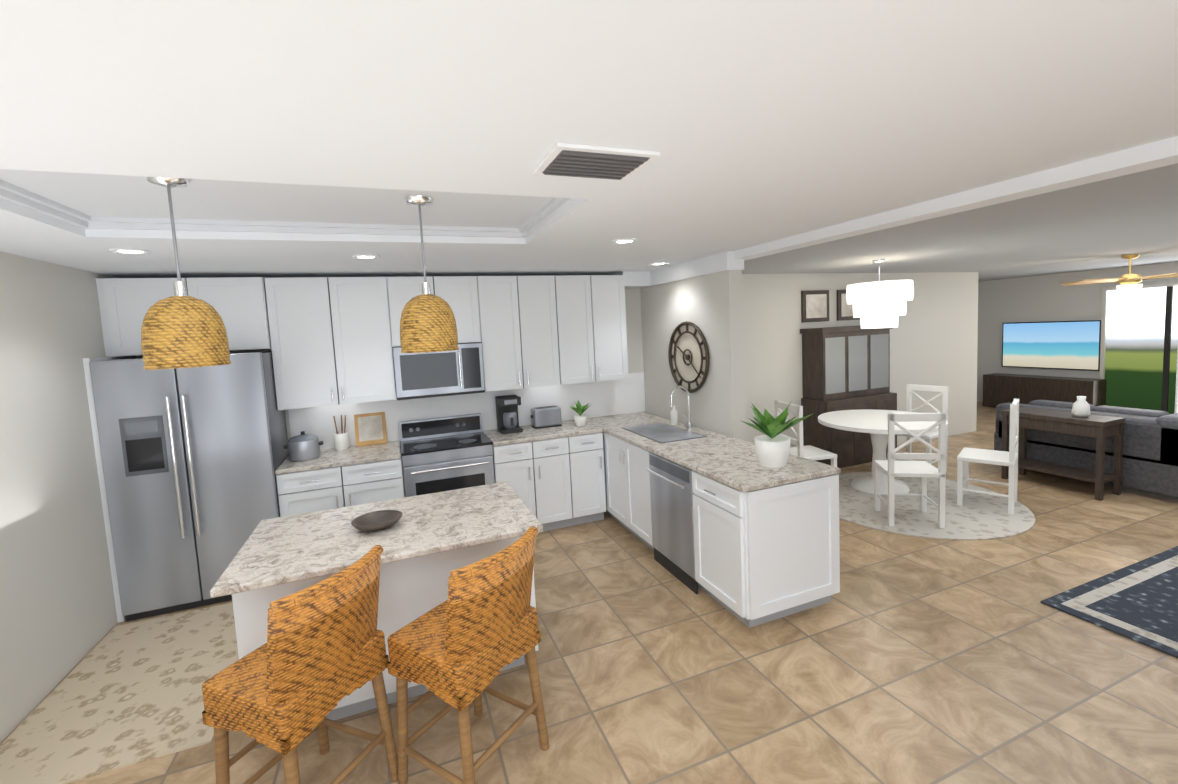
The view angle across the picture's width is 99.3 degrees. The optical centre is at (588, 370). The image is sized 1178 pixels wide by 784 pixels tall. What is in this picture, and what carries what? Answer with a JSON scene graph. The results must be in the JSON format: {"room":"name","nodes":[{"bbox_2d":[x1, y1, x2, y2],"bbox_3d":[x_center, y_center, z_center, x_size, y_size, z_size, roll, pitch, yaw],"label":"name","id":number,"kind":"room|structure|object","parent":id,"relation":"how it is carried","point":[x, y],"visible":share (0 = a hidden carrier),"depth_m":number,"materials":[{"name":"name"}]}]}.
{"room":"kitchen","nodes":[
{"label":"kitchen","id":0,"kind":"room"},
{"bbox_2d":[0,251,117,742],"bbox_3d":[-2.099,0.598,0.009,0.140,2.740,8.460,-5,5,-21],"label":"wall","id":1,"kind":"structure","parent":0,"point":[58,619],"depth_m":2.90,"materials":[{"name":"white paint"}]},
{"bbox_2d":[136,272,977,497],"bbox_3d":[1.097,-0.041,5.856,10.400,2.740,0.140,-5,5,-21],"label":"wall","id":2,"kind":"structure","parent":0,"point":[934,337],"depth_m":6.73,"materials":[{"name":"white paint"}]},
{"bbox_2d":[264,277,399,409],"bbox_3d":[-2.147,-0.254,4.307,0.961,1.060,0.339,-5,5,-21],"label":"upper cabinet","id":3,"kind":"object","parent":2,"relation":"attached to","point":[333,342],"depth_m":4.14,"materials":[{"name":"white wood"}]},
{"bbox_2d":[396,276,483,346],"bbox_3d":[-1.417,-0.544,4.576,0.760,0.600,0.339,-5,5,-21],"label":"upper cabinet","id":4,"kind":"object","parent":2,"relation":"attached to","point":[462,293],"depth_m":4.50,"materials":[{"name":"white wood"}]},
{"bbox_2d":[393,342,484,399],"bbox_3d":[-1.375,-0.011,4.580,0.756,0.455,0.422,-5,5,-21],"label":"microwave","id":5,"kind":"object","parent":4,"relation":"attached to","point":[460,371],"visible":0.98,"depth_m":4.42,"materials":[{"name":"silver metal"}]},
{"bbox_2d":[288,372,645,449],"bbox_3d":[-0.988,0.366,4.978,3.468,0.439,0.010,-5,5,-21],"label":"backsplash","id":6,"kind":"structure","parent":2,"relation":"attached to","point":[613,397],"depth_m":4.94,"materials":[{"name":"white tile"}]},
{"bbox_2d":[480,275,567,391],"bbox_3d":[-0.708,-0.372,4.866,0.867,1.060,0.339,-5,5,-21],"label":"upper cabinet","id":7,"kind":"object","parent":2,"relation":"attached to","point":[525,345],"depth_m":4.72,"materials":[{"name":"white wood"}]},
{"bbox_2d":[564,275,628,383],"bbox_3d":[-0.049,-0.426,5.121,0.802,1.060,0.339,-5,5,-21],"label":"upper cabinet","id":8,"kind":"object","parent":2,"relation":"attached to","point":[594,305],"depth_m":4.99,"materials":[{"name":"white wood"}]},
{"bbox_2d":[801,290,828,322],"bbox_3d":[2.909,-0.831,6.424,0.440,0.400,0.034,-5,5,-21],"label":"picture frame","id":9,"kind":"object","parent":2,"relation":"attached to","point":[814,305],"depth_m":6.40,"materials":[{"name":"brown wood"}]},
{"bbox_2d":[837,290,859,320],"bbox_3d":[3.467,-0.877,6.641,0.440,0.400,0.034,-5,5,-21],"label":"picture frame","id":10,"kind":"object","parent":2,"relation":"attached to","point":[844,310],"depth_m":6.58,"materials":[{"name":"brown wood"}]},
{"bbox_2d":[0,402,1177,783],"bbox_3d":[3.493,1.466,3.523,13.860,0.120,10.800,-5,5,-21],"label":"floor","id":11,"kind":"structure","parent":0,"point":[898,658],"depth_m":2.58,"materials":[{"name":"tile"}]},
{"bbox_2d":[0,602,238,783],"bbox_3d":[-2.512,1.753,2.895,0.960,0.010,1.490,-5,5,-21],"label":"rug","id":12,"kind":"object","parent":11,"relation":"on","point":[123,696],"visible":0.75,"depth_m":2.65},
{"bbox_2d":[83,277,271,622],"bbox_3d":[-2.979,0.497,3.859,1.016,2.400,0.648,-5,5,-21],"label":"surround","id":13,"kind":"object","parent":11,"relation":"on","point":[239,304],"visible":0.29,"depth_m":3.65,"materials":[{"name":"white wood"}]},
{"bbox_2d":[89,352,288,621],"bbox_3d":[-2.924,0.788,3.834,0.976,1.820,0.713,-5,5,-21],"label":"fridge","id":14,"kind":"object","parent":11,"relation":"on","point":[193,458],"visible":0.77,"depth_m":3.54,"materials":[{"name":"silver metal"}]},
{"bbox_2d":[202,545,397,783],"bbox_3d":[-1.098,1.251,1.958,0.507,1.026,0.480,-1,5,22],"label":"stool","id":15,"kind":"object","parent":11,"relation":"on","point":[302,672],"visible":1,"depth_m":1.80,"materials":[{"name":"wicker"}]},
{"bbox_2d":[275,441,403,516],"bbox_3d":[-2.054,1.177,4.282,0.896,0.885,0.619,-5,5,-21],"label":"base cabinet","id":16,"kind":"object","parent":11,"relation":"on","point":[307,490],"depth_m":3.96,"materials":[{"name":"white wood"}]},
{"bbox_2d":[275,441,400,471],"bbox_3d":[-2.077,0.720,4.242,0.896,0.035,0.623,-5,5,-21],"label":"countertop","id":17,"kind":"structure","parent":16,"relation":"on","point":[355,454],"depth_m":4.11,"materials":[{"name":"beige stone"}]},
{"bbox_2d":[284,431,323,461],"bbox_3d":[-2.354,0.611,4.130,0.280,0.225,0.230,-5,5,-21],"label":"pot","id":18,"kind":"object","parent":17,"relation":"on","point":[302,446],"visible":1,"depth_m":4.05,"materials":[{"name":"silver metal"}]},
{"bbox_2d":[333,415,348,450],"bbox_3d":[-2.183,0.543,4.397,0.120,0.301,0.120,-5,5,-21],"label":"utensil crock","id":19,"kind":"object","parent":17,"relation":"on","point":[341,440],"visible":1,"depth_m":4.36,"materials":[{"name":"white ceramic"}]},
{"bbox_2d":[354,412,386,445],"bbox_3d":[-1.994,0.523,4.569,0.260,0.297,0.084,-5,5,-21],"label":"picture frame","id":20,"kind":"object","parent":17,"relation":"on","point":[370,428],"visible":0.81,"depth_m":4.55,"materials":[{"name":"brown wood"}]},
{"bbox_2d":[232,538,537,719],"bbox_3d":[-1.053,1.263,2.802,1.378,0.855,0.632,-5,5,-21],"label":"kitchen island","id":21,"kind":"object","parent":11,"relation":"on","point":[407,590],"depth_m":2.50,"materials":[{"name":"white wood"}]},
{"bbox_2d":[210,482,542,597],"bbox_3d":[-1.037,0.826,2.670,1.400,0.034,0.860,-5,5,-21],"label":"island countertop","id":22,"kind":"structure","parent":21,"relation":"on","point":[282,551],"depth_m":2.51,"materials":[{"name":"beige stone"}]},
{"bbox_2d":[351,510,402,531],"bbox_3d":[-1.107,0.793,2.619,0.250,0.045,0.250,-5,5,-21],"label":"bowl","id":23,"kind":"object","parent":22,"relation":"on","point":[376,520],"visible":1,"depth_m":2.64,"materials":[{"name":"grey ceramic"}]},
{"bbox_2d":[399,413,494,496],"bbox_3d":[-1.276,1.009,4.540,0.756,1.100,0.652,-5,5,-21],"label":"range","id":24,"kind":"object","parent":11,"relation":"on","point":[442,454],"visible":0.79,"depth_m":4.35,"materials":[{"name":"silver metal"}]},
{"bbox_2d":[387,526,548,783],"bbox_3d":[-0.494,1.207,2.124,0.507,1.026,0.480,0,6,33],"label":"stool","id":25,"kind":"object","parent":11,"relation":"on","point":[468,640],"visible":1,"depth_m":1.97,"materials":[{"name":"wicker"}]},
{"bbox_2d":[492,436,582,530],"bbox_3d":[-0.575,1.056,4.856,0.759,0.885,0.619,-5,5,-21],"label":"base cabinet","id":26,"kind":"object","parent":11,"relation":"on","point":[553,477],"depth_m":4.60,"materials":[{"name":"white wood"}]},
{"bbox_2d":[483,420,602,443],"bbox_3d":[-0.465,0.588,4.868,1.044,0.035,0.623,-5,5,-21],"label":"countertop","id":27,"kind":"structure","parent":26,"relation":"on","point":[568,428],"depth_m":4.72,"materials":[{"name":"beige stone"}]},
{"bbox_2d":[495,394,522,433],"bbox_3d":[-0.774,0.416,4.841,0.200,0.340,0.250,-5,5,-21],"label":"coffee maker","id":28,"kind":"object","parent":27,"relation":"on","point":[507,414],"visible":1,"depth_m":4.77,"materials":[{"name":"grey plastic"}]},
{"bbox_2d":[531,406,561,428],"bbox_3d":[-0.437,0.459,5.014,0.295,0.192,0.160,-5,5,-21],"label":"toaster","id":29,"kind":"object","parent":27,"relation":"on","point":[546,417],"visible":1,"depth_m":4.95,"materials":[{"name":"silver metal"}]},
{"bbox_2d":[570,401,588,425],"bbox_3d":[-0.095,0.420,4.968,0.268,0.244,0.231,-5,5,-21],"label":"potted plant","id":30,"kind":"object","parent":27,"relation":"on","point":[580,419],"visible":1,"depth_m":4.92,"materials":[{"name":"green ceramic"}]},
{"bbox_2d":[579,432,605,522],"bbox_3d":[-0.148,1.021,5.022,0.411,0.885,0.619,-5,5,-21],"label":"base cabinet","id":31,"kind":"object","parent":11,"relation":"on","point":[592,495],"depth_m":4.76,"materials":[{"name":"white wood"}]},
{"bbox_2d":[602,432,645,543],"bbox_3d":[0.668,1.020,4.539,0.748,0.885,0.907,-5,5,-21],"label":"base cabinet","id":32,"kind":"object","parent":11,"relation":"on","point":[622,459],"depth_m":4.43,"materials":[{"name":"white wood"}]},
{"bbox_2d":[642,448,689,588],"bbox_3d":[0.945,1.064,3.837,0.748,0.885,0.728,-5,5,-21],"label":"dishwasher","id":33,"kind":"object","parent":11,"relation":"on","point":[666,499],"depth_m":3.73,"materials":[{"name":"silver metal"}]},
{"bbox_2d":[686,468,840,627],"bbox_3d":[1.155,1.097,3.302,0.748,0.885,0.544,-5,5,-21],"label":"base cabinet","id":34,"kind":"object","parent":11,"relation":"on","point":[733,526],"depth_m":3.08,"materials":[{"name":"white wood"}]},
{"bbox_2d":[586,412,840,491],"bbox_3d":[0.746,0.578,4.243,0.750,0.034,2.668,-5,5,-21],"label":"countertop","id":35,"kind":"structure","parent":34,"relation":"on","point":[730,460],"depth_m":3.71,"materials":[{"name":"beige stone"}]},
{"bbox_2d":[670,405,677,424],"bbox_3d":[0.812,0.414,4.793,0.076,0.194,0.070,-5,5,-21],"label":"soap bottle","id":36,"kind":"object","parent":35,"relation":"on","point":[674,415],"visible":0.9,"depth_m":4.77,"materials":[{"name":"white plastic"}]},
{"bbox_2d":[670,386,692,428],"bbox_3d":[0.818,0.329,4.567,0.220,0.400,0.141,-5,5,-21],"label":"faucet","id":37,"kind":"object","parent":35,"relation":"on","point":[689,424],"visible":1,"depth_m":4.54,"materials":[{"name":"silver metal"}]},
{"bbox_2d":[740,402,811,467],"bbox_3d":[1.216,0.404,3.242,0.392,0.426,0.348,-5,5,-21],"label":"potted plant","id":38,"kind":"object","parent":35,"relation":"on","point":[772,447],"visible":1,"depth_m":3.21,"materials":[{"name":"white ceramic"}]},
{"bbox_2d":[800,325,896,467],"bbox_3d":[3.363,0.298,6.463,1.200,1.740,0.424,-5,5,-21],"label":"hutch","id":39,"kind":"object","parent":11,"relation":"on","point":[845,367],"visible":0.81,"depth_m":6.27,"materials":[{"name":"brown wood"}]},
{"bbox_2d":[839,472,1035,540],"bbox_3d":[3.201,1.293,5.012,1.900,0.012,1.900,-5,5,-21],"label":"dining rug","id":40,"kind":"object","parent":11,"relation":"on","point":[977,516],"visible":0.54,"depth_m":4.62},
{"bbox_2d":[775,400,836,466],"bbox_3d":[2.250,0.816,5.200,0.420,1.000,0.440,-4,5,-11],"label":"dining chair","id":41,"kind":"object","parent":40,"relation":"on","point":[810,452],"visible":0.46,"depth_m":5.03,"materials":[{"name":"white paint"}]},
{"bbox_2d":[818,409,947,493],"bbox_3d":[3.129,0.884,5.389,1.200,0.748,1.200,-5,5,-21],"label":"dining table","id":42,"kind":"object","parent":40,"relation":"on","point":[873,423],"visible":0.79,"depth_m":5.31,"materials":[{"name":"white paint"}]},
{"bbox_2d":[874,412,945,527],"bbox_3d":[2.875,0.841,4.511,0.440,1.000,0.420,-2,5,14],"label":"dining chair","id":43,"kind":"object","parent":40,"relation":"on","point":[891,468],"visible":1,"depth_m":4.33,"materials":[{"name":"white paint"}]},
{"bbox_2d":[894,384,947,478],"bbox_3d":[3.856,0.682,5.856,0.420,1.000,0.440,-6,5,-31],"label":"dining chair","id":44,"kind":"object","parent":40,"relation":"on","point":[928,437],"visible":0.42,"depth_m":5.82,"materials":[{"name":"white paint"}]},
{"bbox_2d":[957,398,1018,514],"bbox_3d":[3.794,0.775,4.761,0.420,1.000,0.440,2,6,44],"label":"dining chair","id":45,"kind":"object","parent":40,"relation":"on","point":[965,456],"visible":1,"depth_m":4.70,"materials":[{"name":"white paint"}]},
{"bbox_2d":[982,373,1106,407],"bbox_3d":[8.128,0.412,9.021,0.390,0.620,1.650,-5,5,-21],"label":"tv console","id":46,"kind":"object","parent":11,"relation":"on","point":[999,388],"visible":0.83,"depth_m":8.88,"materials":[{"name":"brown wood"}]},
{"bbox_2d":[1001,407,1124,500],"bbox_3d":[4.860,0.821,5.178,0.375,0.760,0.850,-5,5,-21],"label":"table","id":47,"kind":"object","parent":11,"relation":"on","point":[1100,428],"visible":0.98,"depth_m":4.97,"materials":[{"name":"brown wood"}]},
{"bbox_2d":[1071,396,1090,416],"bbox_3d":[4.893,0.352,4.973,0.140,0.200,0.136,-5,5,-21],"label":"vase","id":48,"kind":"object","parent":47,"relation":"on","point":[1081,407],"visible":1,"depth_m":4.94,"materials":[{"name":"white ceramic"}]},
{"bbox_2d":[994,400,1177,497],"bbox_3d":[5.530,0.752,5.357,0.940,0.800,1.620,-5,5,-21],"label":"sofa","id":49,"kind":"object","parent":11,"relation":"on","point":[1150,453],"visible":0.56,"depth_m":4.87,"materials":[{"name":"fabric"}]},
{"bbox_2d":[1041,546,1177,657],"bbox_3d":[4.173,1.461,2.337,1.850,0.014,2.500,-5,5,-21],"label":"entry rug","id":50,"kind":"object","parent":11,"relation":"on","point":[1137,602],"visible":1,"depth_m":3.11,"materials":[{"name":"blue fabric"}]},
{"bbox_2d":[0,0,1177,277],"bbox_3d":[0.028,-0.721,0.764,4.560,0.150,8.460,-5,5,-21],"label":"ceiling","id":51,"kind":"structure","parent":0,"point":[754,122],"depth_m":1.36,"materials":[{"name":"white paint"}]},
{"bbox_2d":[109,248,150,254],"bbox_3d":[-2.605,-0.677,2.842,0.178,0.011,0.178,-6,5,-30],"label":"recessed light","id":52,"kind":"object","parent":51,"relation":"in","point":[132,251],"depth_m":2.84,"materials":[{"name":"white"}]},
{"bbox_2d":[141,177,230,369],"bbox_3d":[-1.609,-0.382,1.960,0.272,0.734,0.272,-5,5,-21],"label":"pendant light","id":53,"kind":"object","parent":51,"relation":"hanging from","point":[180,329],"visible":1,"depth_m":1.89,"materials":[{"name":"wicker"}]},
{"bbox_2d":[0,179,574,237],"bbox_3d":[-1.244,-0.776,2.338,2.220,0.050,1.120,-5,5,-21],"label":"crown molding","id":54,"kind":"structure","parent":51,"relation":"attached to","point":[12,193],"depth_m":2.65,"materials":[{"name":"white"}]},
{"bbox_2d":[352,254,379,259],"bbox_3d":[-1.526,-0.779,3.422,0.178,0.011,0.178,-6,5,-30],"label":"recessed light","id":55,"kind":"object","parent":51,"relation":"in","point":[360,256],"depth_m":3.42,"materials":[{"name":"white"}]},
{"bbox_2d":[400,195,458,352],"bbox_3d":[-0.799,-0.462,2.436,0.272,0.734,0.272,-5,5,-21],"label":"pendant light","id":56,"kind":"object","parent":51,"relation":"hanging from","point":[427,322],"visible":1,"depth_m":2.36,"materials":[{"name":"wicker"}]},
{"bbox_2d":[533,142,659,179],"bbox_3d":[0.019,-0.713,1.730,0.360,0.020,0.280,-5,5,-21],"label":"ceiling vent","id":57,"kind":"object","parent":51,"relation":"in","point":[580,161],"visible":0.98,"depth_m":1.68,"materials":[{"name":"white metal"}]},
{"bbox_2d":[611,238,637,244],"bbox_3d":[0.238,-0.859,3.325,0.178,0.011,0.178,-6,5,-30],"label":"recessed light","id":58,"kind":"object","parent":51,"relation":"in","point":[625,241],"depth_m":3.32,"materials":[{"name":"white"}]},
{"bbox_2d":[650,262,668,265],"bbox_3d":[0.648,-0.984,4.598,0.178,0.011,0.178,-6,5,-30],"label":"recessed light","id":59,"kind":"object","parent":51,"relation":"in","point":[656,263],"depth_m":4.59,"materials":[{"name":"white"}]},
{"bbox_2d":[612,251,745,440],"bbox_3d":[0.811,0.208,4.833,0.488,2.440,1.580,-5,5,-21],"label":"wall","id":60,"kind":"structure","parent":0,"point":[704,294],"depth_m":4.48,"materials":[{"name":"white paint"}]},
{"bbox_2d":[668,321,708,392],"bbox_3d":[0.926,-0.128,4.696,0.030,0.672,0.672,-5,5,-21],"label":"wall clock","id":61,"kind":"object","parent":60,"relation":"attached to","point":[688,353],"visible":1,"depth_m":4.69,"materials":[{"name":"brown metal"}]},
{"bbox_2d":[735,136,1177,260],"bbox_3d":[2.223,-0.868,1.619,0.160,0.215,8.460,-5,5,-21],"label":"header beam","id":62,"kind":"structure","parent":0,"point":[1158,154],"depth_m":2.31,"materials":[{"name":"white paint"}]},
{"bbox_2d":[742,163,1177,281],"bbox_3d":[5.752,-1.279,4.080,8.240,0.150,10.500,-5,5,-21],"label":"ceiling","id":63,"kind":"structure","parent":0,"point":[1105,224],"depth_m":4.17,"materials":[{"name":"white paint"}]},
{"bbox_2d":[846,259,913,328],"bbox_3d":[3.045,-0.806,5.250,0.618,0.708,0.618,-5,5,-21],"label":"chandelier","id":64,"kind":"object","parent":63,"relation":"hanging from","point":[880,304],"visible":1,"depth_m":5.06,"materials":[{"name":"white glass"}]},
{"bbox_2d":[1060,254,1177,292],"bbox_3d":[6.553,-1.183,6.114,1.296,0.448,1.239,-5,5,-21],"label":"ceiling fan","id":65,"kind":"object","parent":63,"relation":"hanging from","point":[1129,281],"visible":1,"depth_m":6.02,"materials":[{"name":"gold metal"}]},
{"bbox_2d":[977,262,1177,401],"bbox_3d":[9.678,-0.462,5.751,0.140,2.740,10.640,-5,5,-21],"label":"wall","id":66,"kind":"structure","parent":0,"point":[1045,298],"depth_m":9.15,"materials":[{"name":"white paint"}]},
{"bbox_2d":[1002,320,1100,370],"bbox_3d":[8.290,-0.465,9.031,0.038,0.850,1.450,-5,5,-21],"label":"screen","id":67,"kind":"object","parent":66,"relation":"attached to","point":[1071,345],"visible":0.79,"depth_m":8.95,"materials":[{"name":"blue"}]},
{"bbox_2d":[1099,282,1177,413],"bbox_3d":[8.980,-0.250,7.324,0.050,2.130,2.250,-5,5,-21],"label":"window","id":68,"kind":"structure","parent":66,"relation":"in","point":[1138,349],"depth_m":7.93,"materials":[{"name":"clear glass"}]},
{"bbox_2d":[1094,277,1177,412],"bbox_3d":[8.931,-0.298,7.194,0.052,2.212,2.650,-5,5,-21],"label":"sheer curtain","id":69,"kind":"object","parent":68,"relation":"hanging from","point":[1176,402],"visible":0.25,"depth_m":7.53,"materials":[{"name":"white fabric"}]}
]}

